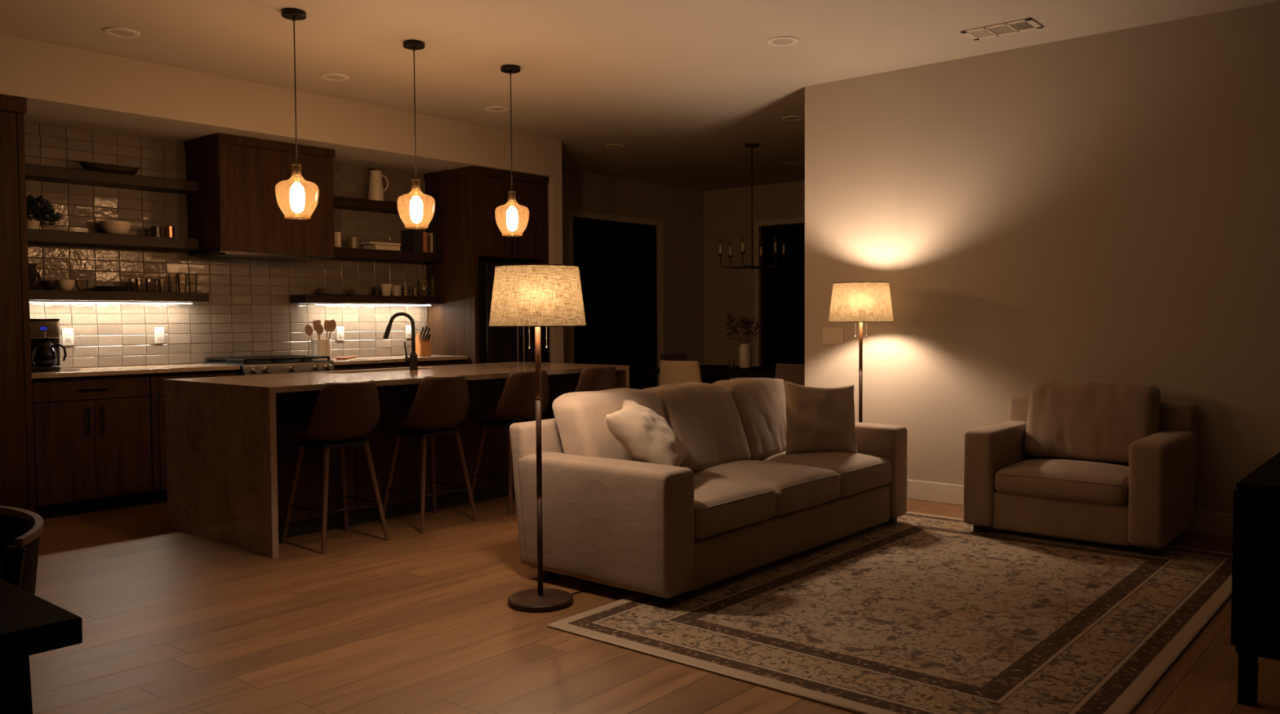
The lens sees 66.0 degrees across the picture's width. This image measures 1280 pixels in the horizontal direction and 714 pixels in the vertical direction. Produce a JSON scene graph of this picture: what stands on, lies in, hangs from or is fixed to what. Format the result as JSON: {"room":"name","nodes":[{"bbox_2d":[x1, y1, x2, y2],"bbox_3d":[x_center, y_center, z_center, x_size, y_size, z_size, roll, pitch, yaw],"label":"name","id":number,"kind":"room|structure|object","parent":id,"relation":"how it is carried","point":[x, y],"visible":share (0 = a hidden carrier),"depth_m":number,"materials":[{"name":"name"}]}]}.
{"room":"living room","nodes":[
{"label":"living room","id":0,"kind":"room"},
{"bbox_2d":[23,120,426,368],"bbox_3d":[-4.104,-0.285,6.766,0.134,2.623,8.268,2,3,40],"label":"wall","id":1,"kind":"structure","parent":0,"point":[249,311],"depth_m":7.42,"materials":[{"name":"tile"}]},
{"bbox_2d":[62,328,73,346],"bbox_3d":[-3.965,-0.139,6.827,0.011,0.120,0.072,2,3,40],"label":"outlet","id":2,"kind":"object","parent":1,"relation":"attached to","point":[67,333],"visible":0.96,"depth_m":6.82,"materials":[{"name":"white plastic"}]},
{"bbox_2d":[25,164,199,194],"bbox_3d":[-3.759,-1.238,6.850,0.244,0.073,1.295,2,3,40],"label":"shelf","id":3,"kind":"object","parent":1,"relation":"attached to","point":[33,172],"visible":0.95,"depth_m":6.82,"materials":[{"name":"brown wood"}]},
{"bbox_2d":[79,160,140,174],"bbox_3d":[-3.707,-1.312,6.892,0.166,0.070,0.394,2,3,40],"label":"wooden tray","id":4,"kind":"object","parent":3,"relation":"on","point":[87,166],"visible":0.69,"depth_m":6.82,"materials":[{"name":"brown wood"}]},
{"bbox_2d":[26,228,198,250],"bbox_3d":[-3.763,-0.815,6.859,0.244,0.078,1.275,2,3,40],"label":"shelf","id":5,"kind":"object","parent":1,"relation":"attached to","point":[34,236],"visible":0.74,"depth_m":6.82,"materials":[{"name":"brown wood"}]},
{"bbox_2d":[26,194,62,229],"bbox_3d":[-4.001,-0.962,6.519,0.317,0.242,0.318,2,3,40],"label":"potted plant","id":6,"kind":"object","parent":5,"relation":"on","point":[36,213],"visible":0.68,"depth_m":6.53,"materials":[{"name":"green plant"}]},
{"bbox_2d":[99,220,131,234],"bbox_3d":[-3.697,-0.906,6.947,0.196,0.094,0.196,2,3,40],"label":"serving bowl","id":7,"kind":"object","parent":5,"relation":"on","point":[108,226],"visible":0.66,"depth_m":6.88,"materials":[{"name":"white ceramic"}]},
{"bbox_2d":[150,226,161,236],"bbox_3d":[-3.508,-0.906,7.141,0.074,0.078,0.074,2,3,40],"label":"storage jar","id":8,"kind":"object","parent":5,"relation":"on","point":[156,231],"visible":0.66,"depth_m":7.11,"materials":[{"name":"ceramic"}]},
{"bbox_2d":[164,226,174,237],"bbox_3d":[-3.442,-0.913,7.203,0.070,0.085,0.070,2,3,40],"label":"tumbler","id":9,"kind":"object","parent":5,"relation":"on","point":[169,231],"visible":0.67,"depth_m":7.17,"materials":[{"name":"orange metal"}]},
{"bbox_2d":[29,289,208,303],"bbox_3d":[-3.737,-0.418,6.902,0.244,0.080,1.348,2,3,40],"label":"shelf","id":10,"kind":"object","parent":1,"relation":"attached to","point":[35,295],"visible":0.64,"depth_m":6.85,"materials":[{"name":"brown wood"}]},
{"bbox_2d":[28,263,41,289],"bbox_3d":[-4.036,-0.530,6.517,0.124,0.175,0.138,-1,2,-12],"label":"pitcher","id":11,"kind":"object","parent":10,"relation":"on","point":[34,277],"visible":0.65,"depth_m":6.49,"materials":[{"name":"ceramic"}]},
{"bbox_2d":[40,280,56,290],"bbox_3d":[-3.962,-0.478,6.600,0.092,0.064,0.092,2,3,40],"label":"bowl","id":12,"kind":"object","parent":10,"relation":"on","point":[46,285],"visible":0.97,"depth_m":6.57,"materials":[{"name":"ceramic"}]},
{"bbox_2d":[56,280,75,290],"bbox_3d":[-3.901,-0.487,6.688,0.110,0.074,0.110,2,3,40],"label":"bowl","id":13,"kind":"object","parent":10,"relation":"on","point":[63,285],"visible":0.97,"depth_m":6.65,"materials":[{"name":"white ceramic"}]},
{"bbox_2d":[91,288,127,291],"bbox_3d":[-3.722,-0.468,6.915,0.230,0.016,0.230,2,3,40],"label":"plate","id":14,"kind":"object","parent":10,"relation":"on","point":[98,290],"visible":0.84,"depth_m":6.85,"materials":[{"name":"ceramic"}]},
{"bbox_2d":[29,300,192,303],"bbox_3d":[-3.712,-0.388,6.942,0.035,0.011,1.110,2,3,40],"label":"light","id":15,"kind":"object","parent":10,"relation":"attached to","point":[30,301],"depth_m":6.92,"materials":[{"name":"white plastic"}]},
{"bbox_2d":[146,278,156,292],"bbox_3d":[-3.517,-0.516,7.087,0.072,0.095,0.072,2,3,40],"label":"drinking glass","id":16,"kind":"object","parent":10,"relation":"on","point":[155,280],"visible":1,"depth_m":7.08,"materials":[{"name":"glass"}]},
{"bbox_2d":[187,274,197,293],"bbox_3d":[-3.340,-0.548,7.351,0.066,0.137,0.066,2,3,40],"label":"drinking glass","id":17,"kind":"object","parent":10,"relation":"on","point":[196,275],"visible":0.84,"depth_m":7.34,"materials":[{"name":"glass"}]},
{"bbox_2d":[154,327,164,343],"bbox_3d":[-3.564,-0.161,7.302,0.011,0.120,0.072,2,3,40],"label":"outlet","id":18,"kind":"object","parent":1,"relation":"attached to","point":[158,331],"visible":1,"depth_m":7.30,"materials":[{"name":"white plastic"}]},
{"bbox_2d":[184,133,335,261],"bbox_3d":[-2.923,-1.203,7.632,0.521,0.864,0.959,2,3,40],"label":"range hood","id":19,"kind":"object","parent":1,"relation":"attached to","point":[242,208],"visible":1,"depth_m":7.38,"materials":[{"name":"brown wood"}]},
{"bbox_2d":[336,326,344,340],"bbox_3d":[-2.577,-0.201,8.472,0.011,0.120,0.072,2,3,40],"label":"outlet","id":20,"kind":"object","parent":1,"relation":"attached to","point":[340,330],"visible":1,"depth_m":8.46,"materials":[{"name":"white plastic"}]},
{"bbox_2d":[289,294,442,306],"bbox_3d":[-2.344,-0.491,8.554,0.244,0.080,1.378,2,3,40],"label":"shelf","id":21,"kind":"object","parent":1,"relation":"attached to","point":[318,300],"visible":1,"depth_m":8.39,"materials":[{"name":"brown wood"}]},
{"bbox_2d":[315,302,431,306],"bbox_3d":[-2.307,-0.460,8.608,0.035,0.014,1.170,2,3,40],"label":"light","id":22,"kind":"object","parent":21,"relation":"attached to","point":[317,304],"depth_m":8.53,"materials":[{"name":"white plastic"}]},
{"bbox_2d":[372,286,380,295],"bbox_3d":[-2.299,-0.572,8.587,0.066,0.078,0.066,2,3,40],"label":"cup","id":23,"kind":"object","parent":21,"relation":"on","point":[376,290],"visible":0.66,"depth_m":8.56,"materials":[{"name":"ceramic"}]},
{"bbox_2d":[380,284,391,296],"bbox_3d":[-2.230,-0.589,8.652,0.100,0.105,0.100,2,3,40],"label":"cup","id":24,"kind":"object","parent":21,"relation":"on","point":[385,288],"visible":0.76,"depth_m":8.62,"materials":[{"name":"white ceramic"}]},
{"bbox_2d":[391,285,400,296],"bbox_3d":[-2.167,-0.587,8.731,0.098,0.095,0.084,-2,3,-31],"label":"mug","id":25,"kind":"object","parent":21,"relation":"on","point":[396,290],"visible":0.95,"depth_m":8.70,"materials":[{"name":"white ceramic"}]},
{"bbox_2d":[333,195,440,217],"bbox_3d":[-2.309,-1.313,8.569,0.244,0.073,1.255,2,3,40],"label":"shelf","id":26,"kind":"object","parent":1,"relation":"attached to","point":[340,202],"visible":0.56,"depth_m":8.49,"materials":[{"name":"brown wood"}]},
{"bbox_2d":[368,170,388,200],"bbox_3d":[-2.288,-1.482,8.557,0.154,0.265,0.141,2,3,40],"label":"pitcher","id":27,"kind":"object","parent":26,"relation":"on","point":[375,192],"visible":0.88,"depth_m":8.51,"materials":[{"name":"white ceramic"}]},
{"bbox_2d":[333,247,441,262],"bbox_3d":[-2.307,-0.891,8.586,0.244,0.078,1.255,2,3,40],"label":"shelf","id":28,"kind":"object","parent":1,"relation":"attached to","point":[340,252],"visible":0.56,"depth_m":8.55,"materials":[{"name":"brown wood"}]},
{"bbox_2d":[333,231,341,247],"bbox_3d":[-2.542,-0.983,8.269,0.064,0.132,0.064,2,3,40],"label":"candle","id":29,"kind":"object","parent":28,"relation":"on","point":[337,235],"visible":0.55,"depth_m":8.24,"materials":[{"name":"white wax"}]},
{"bbox_2d":[346,236,359,248],"bbox_3d":[-2.440,-0.971,8.390,0.104,0.098,0.104,2,3,40],"label":"mug","id":30,"kind":"object","parent":28,"relation":"on","point":[353,242],"visible":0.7,"depth_m":8.35,"materials":[{"name":"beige ceramic"}]},
{"bbox_2d":[363,244,399,250],"bbox_3d":[-2.262,-0.954,8.634,0.180,0.043,0.260,2,3,40],"label":"book","id":31,"kind":"object","parent":28,"relation":"on","point":[367,246],"visible":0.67,"depth_m":8.56,"materials":[{"name":"paper"}]},
{"bbox_2d":[359,240,400,245],"bbox_3d":[-2.280,-0.988,8.615,0.195,0.024,0.320,2,3,40],"label":"book","id":32,"kind":"object","parent":31,"relation":"on","point":[362,243],"visible":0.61,"depth_m":8.52,"materials":[{"name":"paper"}]},
{"bbox_2d":[401,229,422,252],"bbox_3d":[-2.058,-1.044,8.896,0.170,0.200,0.100,2,3,40],"label":"book","id":33,"kind":"object","parent":28,"relation":"on","point":[412,239],"visible":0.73,"depth_m":8.85,"materials":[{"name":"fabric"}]},
{"bbox_2d":[422,231,426,252],"bbox_3d":[-2.007,-1.039,8.949,0.180,0.185,0.040,2,3,40],"label":"book","id":34,"kind":"object","parent":28,"relation":"on","point":[424,233],"visible":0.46,"depth_m":8.89,"materials":[{"name":"brown paper"}]},
{"bbox_2d":[423,230,436,253],"bbox_3d":[-1.939,-1.053,9.038,0.170,0.205,0.043,2,3,40],"label":"book","id":35,"kind":"object","parent":28,"relation":"on","point":[434,233],"visible":0.45,"depth_m":8.98,"materials":[{"name":"fabric"}]},
{"bbox_2d":[405,324,411,338],"bbox_3d":[-2.115,-0.232,9.019,0.011,0.120,0.072,2,3,40],"label":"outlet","id":36,"kind":"object","parent":1,"relation":"attached to","point":[408,327],"visible":0.79,"depth_m":9.01,"materials":[{"name":"white plastic"}]},
{"bbox_2d":[0,33,552,177],"bbox_3d":[-3.829,-1.764,6.469,0.880,0.352,8.268,2,3,40],"label":"soffit","id":37,"kind":"structure","parent":0,"point":[60,85],"depth_m":7.00,"materials":[{"name":"paint"}]},
{"bbox_2d":[547,138,563,363],"bbox_3d":[-1.255,-0.597,9.841,1.240,2.975,0.122,2,3,40],"label":"wall","id":38,"kind":"structure","parent":0,"point":[554,186],"depth_m":9.41,"materials":[{"name":"paint"}]},
{"bbox_2d":[561,168,703,386],"bbox_3d":[-0.422,-0.681,11.898,0.140,2.975,4.100,2,3,40],"label":"wall","id":39,"kind":"structure","parent":0,"point":[681,210],"depth_m":12.71,"materials":[{"name":"paint"}]},
{"bbox_2d":[573,217,657,389],"bbox_3d":[-0.301,-0.424,12.030,0.085,2.450,1.601,2,3,40],"label":"door","id":40,"kind":"structure","parent":39,"relation":"in","point":[616,262],"depth_m":12.08,"materials":[{"name":"metal"}]},
{"bbox_2d":[568,209,664,364],"bbox_3d":[-0.251,-0.458,11.986,0.016,2.520,1.741,2,3,40],"label":"trim","id":41,"kind":"structure","parent":39,"relation":"attached to","point":[571,213],"depth_m":12.01,"materials":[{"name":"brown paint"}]},
{"bbox_2d":[0,0,1279,191],"bbox_3d":[0.900,-1.957,5.144,10.730,0.080,12.550,2,3,40],"label":"ceiling","id":42,"kind":"structure","parent":0,"point":[684,86],"depth_m":6.24,"materials":[{"name":"paint"}]},
{"bbox_2d":[102,26,140,37],"bbox_3d":[-3.055,-1.914,5.808,0.196,0.010,0.196,2,3,40],"label":"recessed light","id":43,"kind":"object","parent":42,"relation":"in","point":[114,31],"visible":1,"depth_m":5.80,"materials":[{"name":"white paint"}]},
{"bbox_2d":[280,8,306,213],"bbox_3d":[-1.911,-1.343,5.467,0.229,1.138,0.229,2,3,40],"label":"pendant light","id":44,"kind":"object","parent":42,"relation":"hanging from","point":[297,192],"visible":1,"depth_m":5.46,"materials":[{"name":"orange glass"}]},
{"bbox_2d":[320,72,349,80],"bbox_3d":[-2.140,-1.962,6.900,0.196,0.010,0.196,2,3,40],"label":"recessed light","id":45,"kind":"object","parent":42,"relation":"in","point":[332,77],"visible":1,"depth_m":6.89,"materials":[{"name":"white paint"}]},
{"bbox_2d":[403,39,424,222],"bbox_3d":[-1.389,-1.370,6.086,0.229,1.138,0.229,2,3,40],"label":"pendant light","id":46,"kind":"object","parent":42,"relation":"hanging from","point":[415,204],"visible":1,"depth_m":6.07,"materials":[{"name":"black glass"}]},
{"bbox_2d":[484,106,508,111],"bbox_3d":[-1.161,-2.009,7.975,0.196,0.010,0.196,2,3,40],"label":"recessed light","id":47,"kind":"object","parent":42,"relation":"in","point":[492,108],"visible":1,"depth_m":7.97,"materials":[{"name":"white paint"}]},
{"bbox_2d":[500,64,519,231],"bbox_3d":[-0.873,-1.396,6.683,0.229,1.138,0.229,2,3,40],"label":"pendant light","id":48,"kind":"object","parent":42,"relation":"hanging from","point":[512,213],"visible":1,"depth_m":6.67,"materials":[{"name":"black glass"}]},
{"bbox_2d":[605,144,625,148],"bbox_3d":[-0.243,-2.082,9.725,0.196,0.010,0.196,2,3,40],"label":"recessed light","id":49,"kind":"object","parent":42,"relation":"in","point":[611,146],"visible":1,"depth_m":9.72,"materials":[{"name":"white paint"}]},
{"bbox_2d":[717,142,786,269],"bbox_3d":[1.107,-1.479,9.720,0.684,1.230,0.671,2,3,40],"label":"chandelier","id":50,"kind":"object","parent":42,"relation":"hanging from","point":[751,145],"visible":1,"depth_m":9.71,"materials":[{"name":"brown metal"}]},
{"bbox_2d":[766,35,798,45],"bbox_3d":[0.880,-1.948,6.072,0.196,0.010,0.196,2,3,40],"label":"recessed light","id":51,"kind":"object","parent":42,"relation":"in","point":[780,40],"visible":1,"depth_m":6.06,"materials":[{"name":"white paint"}]},
{"bbox_2d":[782,115,804,120],"bbox_3d":[1.311,-2.041,8.418,0.196,0.010,0.196,2,3,40],"label":"recessed light","id":52,"kind":"object","parent":42,"relation":"in","point":[795,117],"visible":0.99,"depth_m":8.40,"materials":[{"name":"white paint"}]},
{"bbox_2d":[960,17,1043,39],"bbox_3d":[2.149,-1.948,5.851,0.410,0.008,0.230,2,3,40],"label":"ceiling vent","id":53,"kind":"object","parent":42,"relation":"in","point":[1027,24],"visible":1,"depth_m":5.84,"materials":[{"name":"metal"}]},
{"bbox_2d":[29,496,1279,713],"bbox_3d":[0.918,1.095,5.262,10.730,0.080,12.550,2,3,40],"label":"floor","id":54,"kind":"structure","parent":0,"point":[174,622],"depth_m":3.90,"materials":[{"name":"brown wood"}]},
{"bbox_2d":[0,94,35,512],"bbox_3d":[-4.316,-0.246,5.829,0.740,2.621,1.064,2,3,40],"label":"pantry cabinet","id":55,"kind":"object","parent":54,"relation":"on","point":[17,477],"visible":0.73,"depth_m":5.94,"materials":[{"name":"brown wood"}]},
{"bbox_2d":[0,506,44,595],"bbox_3d":[-1.748,0.787,2.194,0.827,0.806,0.672,2,3,40],"label":"dining chair","id":56,"kind":"object","parent":54,"relation":"on","point":[20,530],"visible":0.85,"depth_m":2.18,"materials":[{"name":"brown wood"}]},
{"bbox_2d":[0,578,82,713],"bbox_3d":[-1.645,0.843,1.368,0.597,0.753,1.414,2,3,40],"label":"table","id":57,"kind":"object","parent":54,"relation":"on","point":[30,624],"visible":1,"depth_m":1.66,"materials":[{"name":"black wood"}]},
{"bbox_2d":[31,373,151,519],"bbox_3d":[-3.787,0.576,6.621,0.562,0.911,0.768,2,3,40],"label":"base cabinet","id":58,"kind":"object","parent":54,"relation":"on","point":[92,437],"visible":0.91,"depth_m":6.46,"materials":[{"name":"brown wood"}]},
{"bbox_2d":[31,363,239,378],"bbox_3d":[-3.588,0.093,6.833,0.586,0.030,1.399,2,3,40],"label":"countertop","id":59,"kind":"structure","parent":58,"relation":"on","point":[95,371],"depth_m":6.72,"materials":[{"name":"beige stone"}]},
{"bbox_2d":[30,319,80,372],"bbox_3d":[-3.867,-0.080,6.505,0.293,0.344,0.228,-2,3,-30],"label":"coffee maker","id":60,"kind":"object","parent":59,"relation":"on","point":[45,334],"visible":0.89,"depth_m":6.40,"materials":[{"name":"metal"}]},
{"bbox_2d":[147,369,235,504],"bbox_3d":[-3.340,0.552,7.152,0.562,0.911,0.613,2,3,40],"label":"base cabinet","id":61,"kind":"object","parent":54,"relation":"on","point":[158,494],"visible":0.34,"depth_m":6.80,"materials":[{"name":"brown wood"}]},
{"bbox_2d":[202,355,333,375],"bbox_3d":[-2.857,0.492,7.637,0.680,0.988,0.740,2,3,40],"label":"gas range","id":62,"kind":"object","parent":54,"relation":"on","point":[275,364],"visible":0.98,"depth_m":7.44,"materials":[{"name":"metal"}]},
{"bbox_2d":[202,359,333,366],"bbox_3d":[-2.877,0.042,7.635,0.634,0.016,0.740,2,3,40],"label":"cooktop","id":63,"kind":"object","parent":62,"relation":"in","point":[258,362],"depth_m":7.46,"materials":[{"name":"black glass"}]},
{"bbox_2d":[280,380,390,554],"bbox_3d":[-1.729,0.596,5.601,0.469,0.928,0.455,2,3,40],"label":"bar stool","id":64,"kind":"object","parent":54,"relation":"on","point":[343,413],"visible":1,"depth_m":5.46,"materials":[{"name":"brown leather"}]},
{"bbox_2d":[164,361,629,558],"bbox_3d":[-1.488,0.556,6.740,1.225,0.913,2.920,2,3,40],"label":"kitchen island","id":65,"kind":"object","parent":54,"relation":"on","point":[231,461],"visible":0.5,"depth_m":5.87,"materials":[{"name":"brown wood"}]},
{"bbox_2d":[382,311,417,370],"bbox_3d":[-1.681,-0.111,6.918,0.247,0.408,0.062,0,2,8],"label":"faucet","id":66,"kind":"object","parent":65,"relation":"on","point":[413,359],"visible":1,"depth_m":6.89,"materials":[{"name":"black metal"}]},
{"bbox_2d":[333,359,463,370],"bbox_3d":[-2.212,0.494,8.489,0.562,0.911,1.383,2,3,40],"label":"base cabinet","id":67,"kind":"object","parent":54,"relation":"on","point":[446,362],"visible":0.03,"depth_m":8.26,"materials":[{"name":"brown wood"}]},
{"bbox_2d":[324,355,467,365],"bbox_3d":[-2.210,0.022,8.466,0.586,0.030,1.386,2,3,40],"label":"countertop","id":68,"kind":"structure","parent":67,"relation":"on","point":[368,360],"depth_m":8.30,"materials":[{"name":"beige stone"}]},
{"bbox_2d":[311,338,331,359],"bbox_3d":[-2.613,-0.061,8.075,0.160,0.170,0.160,2,3,40],"label":"utensil crock","id":69,"kind":"object","parent":68,"relation":"on","point":[322,347],"visible":0.79,"depth_m":8.01,"materials":[{"name":"white ceramic"}]},
{"bbox_2d":[304,324,312,339],"bbox_3d":[-2.692,-0.129,8.069,0.104,0.272,0.013,0,2,-1],"label":"wooden utensil","id":70,"kind":"object","parent":69,"relation":"in","point":[308,330],"visible":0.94,"depth_m":8.06,"materials":[{"name":"brown wood"}]},
{"bbox_2d":[315,323,323,339],"bbox_3d":[-2.607,-0.133,8.030,0.065,0.280,0.032,0,2,13],"label":"wooden utensil","id":71,"kind":"object","parent":69,"relation":"in","point":[319,328],"visible":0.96,"depth_m":8.02,"materials":[{"name":"brown wood"}]},
{"bbox_2d":[328,319,336,339],"bbox_3d":[-2.536,-0.151,8.062,0.101,0.314,0.013,0,2,2],"label":"wooden utensil","id":72,"kind":"object","parent":69,"relation":"in","point":[331,325],"visible":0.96,"depth_m":8.06,"materials":[{"name":"brown wood"}]},
{"bbox_2d":[415,332,431,356],"bbox_3d":[-1.945,-0.116,8.835,0.100,0.212,0.150,-2,3,-30],"label":"knife block","id":73,"kind":"object","parent":68,"relation":"on","point":[423,348],"visible":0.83,"depth_m":8.78,"materials":[{"name":"brown wood"}]},
{"bbox_2d":[379,374,478,533],"bbox_3d":[-1.303,0.574,6.105,0.469,0.928,0.455,2,3,40],"label":"bar stool","id":74,"kind":"object","parent":54,"relation":"on","point":[439,403],"visible":1,"depth_m":5.96,"materials":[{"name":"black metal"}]},
{"bbox_2d":[423,165,549,364],"bbox_3d":[-1.420,-0.397,9.290,0.715,2.621,0.936,2,3,40],"label":"tall cabinet","id":75,"kind":"object","parent":54,"relation":"on","point":[471,228],"visible":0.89,"depth_m":8.93,"materials":[{"name":"brown wood"}]},
{"bbox_2d":[466,369,549,515],"bbox_3d":[-0.852,0.550,6.640,0.469,0.928,0.455,2,3,40],"label":"bar stool","id":76,"kind":"object","parent":54,"relation":"on","point":[517,402],"visible":0.79,"depth_m":6.45,"materials":[{"name":"brown leather"}]},
{"bbox_2d":[478,261,547,364],"bbox_3d":[-1.370,0.021,9.291,0.737,1.785,0.760,2,3,40],"label":"refrigerator","id":77,"kind":"object","parent":54,"relation":"on","point":[496,344],"visible":0.16,"depth_m":8.88,"materials":[{"name":"metal"}]},
{"bbox_2d":[488,264,602,613],"bbox_3d":[-0.429,0.344,4.448,0.431,1.499,0.613,0,2,12],"label":"floor lamp","id":78,"kind":"object","parent":54,"relation":"on","point":[537,296],"visible":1,"depth_m":4.20,"materials":[{"name":"beige fabric"}]},
{"bbox_2d":[546,365,617,416],"bbox_3d":[-0.405,0.527,7.171,0.469,0.928,0.455,2,3,40],"label":"bar stool","id":79,"kind":"object","parent":54,"relation":"on","point":[591,379],"visible":0.32,"depth_m":6.95,"materials":[{"name":"black metal"}]},
{"bbox_2d":[660,352,687,360],"bbox_3d":[0.529,0.396,11.155,0.545,0.871,0.500,2,3,40],"label":"dining chair","id":80,"kind":"object","parent":54,"relation":"on","point":[676,356],"visible":0.18,"depth_m":11.32,"materials":[{"name":"brown wood"}]},
{"bbox_2d":[659,360,702,386],"bbox_3d":[0.491,0.462,9.447,0.500,0.871,0.545,2,3,40],"label":"dining chair","id":81,"kind":"object","parent":54,"relation":"on","point":[671,372],"visible":0.2,"depth_m":9.20,"materials":[{"name":"beige fabric"}]},
{"bbox_2d":[648,364,775,383],"bbox_3d":[1.141,0.499,9.793,1.950,0.759,0.960,2,3,40],"label":"dining table","id":82,"kind":"object","parent":54,"relation":"on","point":[710,374],"visible":0.25,"depth_m":9.59,"materials":[{"name":"black wood"}]},
{"bbox_2d":[738,343,751,368],"bbox_3d":[1.066,-0.011,9.991,0.132,0.245,0.132,2,3,40],"label":"vase","id":83,"kind":"object","parent":82,"relation":"on","point":[744,349],"visible":1,"depth_m":9.94,"materials":[{"name":"white ceramic"}]},
{"bbox_2d":[724,311,766,343],"bbox_3d":[1.072,-0.191,10.004,0.423,0.543,0.296,0,2,13],"label":"dried flowers","id":84,"kind":"object","parent":83,"relation":"in","point":[744,322],"visible":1,"depth_m":9.94,"materials":[{"name":"plant"}]},
{"bbox_2d":[775,363,804,386],"bbox_3d":[1.485,0.488,8.609,0.500,0.871,0.545,2,3,40],"label":"dining chair","id":85,"kind":"object","parent":54,"relation":"on","point":[792,373],"visible":0.17,"depth_m":8.40,"materials":[{"name":"beige fabric"}]},
{"bbox_2d":[828,281,893,422],"bbox_3d":[1.486,0.248,6.631,0.431,1.499,0.431,0,2,14],"label":"floor lamp","id":86,"kind":"object","parent":54,"relation":"on","point":[860,302],"visible":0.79,"depth_m":6.45,"materials":[{"name":"beige fabric"}]},
{"bbox_2d":[547,511,1232,713],"bbox_3d":[1.419,1.073,4.571,2.080,0.011,3.129,2,3,40],"label":"area rug","id":87,"kind":"object","parent":54,"relation":"on","point":[917,613],"visible":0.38,"depth_m":4.06,"materials":[{"name":"fabric"}]},
{"bbox_2d":[509,377,906,605],"bbox_3d":[0.496,0.601,5.422,1.030,0.899,2.364,2,3,40],"label":"sofa","id":88,"kind":"object","parent":87,"relation":"on","point":[738,504],"visible":0.86,"depth_m":4.79,"materials":[{"name":"beige fabric"}]},
{"bbox_2d":[552,388,679,466],"bbox_3d":[-0.111,0.405,5.016,0.368,0.469,0.661,2,3,40],"label":"cushion","id":89,"kind":"object","parent":88,"relation":"on","point":[580,429],"depth_m":4.81,"materials":[{"name":"beige fabric"}]},
{"bbox_2d":[604,400,688,466],"bbox_3d":[0.042,0.392,4.769,0.344,0.336,0.457,0,2,10],"label":"throw pillow","id":90,"kind":"object","parent":88,"relation":"on","point":[646,436],"visible":0.88,"depth_m":4.60,"materials":[{"name":"beige fabric"}]},
{"bbox_2d":[642,382,750,473],"bbox_3d":[0.312,0.383,5.519,0.366,0.466,0.663,2,3,40],"label":"cushion","id":91,"kind":"object","parent":88,"relation":"on","point":[709,420],"depth_m":5.41,"materials":[{"name":"beige fabric"}]},
{"bbox_2d":[693,475,775,539],"bbox_3d":[0.218,0.704,4.830,0.684,0.207,0.665,2,3,40],"label":"seat cushion","id":92,"kind":"object","parent":88,"relation":"on","point":[723,508],"depth_m":4.62,"materials":[{"name":"beige fabric"}]},
{"bbox_2d":[712,377,786,460],"bbox_3d":[0.735,0.362,6.025,0.365,0.465,0.661,2,3,40],"label":"cushion","id":93,"kind":"object","parent":88,"relation":"on","point":[760,402],"depth_m":5.84,"materials":[{"name":"beige fabric"}]},
{"bbox_2d":[693,460,839,515],"bbox_3d":[0.644,0.681,5.334,0.684,0.207,0.655,2,3,40],"label":"seat cushion","id":94,"kind":"object","parent":88,"relation":"on","point":[800,490],"depth_m":5.15,"materials":[{"name":"beige fabric"}]},
{"bbox_2d":[782,380,857,454],"bbox_3d":[1.079,0.370,5.881,0.489,0.466,0.213,-1,2,-16],"label":"throw pillow","id":95,"kind":"object","parent":88,"relation":"on","point":[819,420],"visible":0.91,"depth_m":5.81,"materials":[{"name":"beige fabric"}]},
{"bbox_2d":[759,451,891,497],"bbox_3d":[1.053,0.660,5.820,0.687,0.207,0.616,2,3,40],"label":"seat cushion","id":96,"kind":"object","parent":88,"relation":"on","point":[863,473],"depth_m":5.63,"materials":[{"name":"beige fabric"}]},
{"bbox_2d":[963,379,1197,555],"bbox_3d":[2.545,0.584,5.698,1.068,0.887,0.856,2,3,40],"label":"armchair","id":97,"kind":"object","parent":54,"relation":"on","point":[1108,462],"visible":1,"depth_m":5.57,"materials":[{"name":"beige fabric"}]},
{"bbox_2d":[995,459,1128,506],"bbox_3d":[2.459,0.689,5.599,0.702,0.177,0.586,2,3,40],"label":"seat cushion","id":98,"kind":"object","parent":97,"relation":"on","point":[1067,482],"depth_m":5.42,"materials":[{"name":"beige fabric"}]},
{"bbox_2d":[1024,379,1160,462],"bbox_3d":[2.665,0.368,5.818,0.710,0.464,0.306,2,3,40],"label":"cushion","id":99,"kind":"object","parent":97,"relation":"on","point":[1085,420],"depth_m":5.72,"materials":[{"name":"beige fabric"}]},
{"bbox_2d":[1231,452,1279,706],"bbox_3d":[2.606,0.745,3.663,0.453,0.721,1.609,2,3,40],"label":"media console","id":100,"kind":"object","parent":54,"relation":"on","point":[1255,556],"visible":1,"depth_m":3.16,"materials":[{"name":"black wood"}]},
{"bbox_2d":[703,180,804,379],"bbox_3d":[3.213,-0.685,11.423,6.030,2.975,0.140,2,3,40],"label":"wall","id":101,"kind":"structure","parent":0,"point":[726,212],"depth_m":12.98,"materials":[{"name":"paint"}]},
{"bbox_2d":[754,217,804,366],"bbox_3d":[2.445,-0.474,11.978,2.510,2.520,0.016,2,3,40],"label":"trim","id":102,"kind":"structure","parent":101,"relation":"attached to","point":[800,220],"depth_m":12.73,"materials":[{"name":"white paint"}]},
{"bbox_2d":[761,223,804,367],"bbox_3d":[2.525,-0.441,12.020,2.440,2.450,0.050,2,3,40],"label":"window","id":103,"kind":"structure","parent":101,"relation":"in","point":[783,288],"depth_m":12.58,"materials":[{"name":"black glass"}]},
{"bbox_2d":[804,0,1279,514],"bbox_3d":[3.715,-0.453,5.325,6.397,2.975,0.130,2,3,40],"label":"wall","id":104,"kind":"structure","parent":0,"point":[1103,206],"depth_m":6.16,"materials":[{"name":"paint"}]},
{"bbox_2d":[906,480,1232,537],"bbox_3d":[3.677,0.969,5.325,6.397,0.135,0.014,2,3,40],"label":"baseboard","id":105,"kind":"structure","parent":104,"relation":"attached to","point":[1207,523],"depth_m":6.61,"materials":[{"name":"white paint"}]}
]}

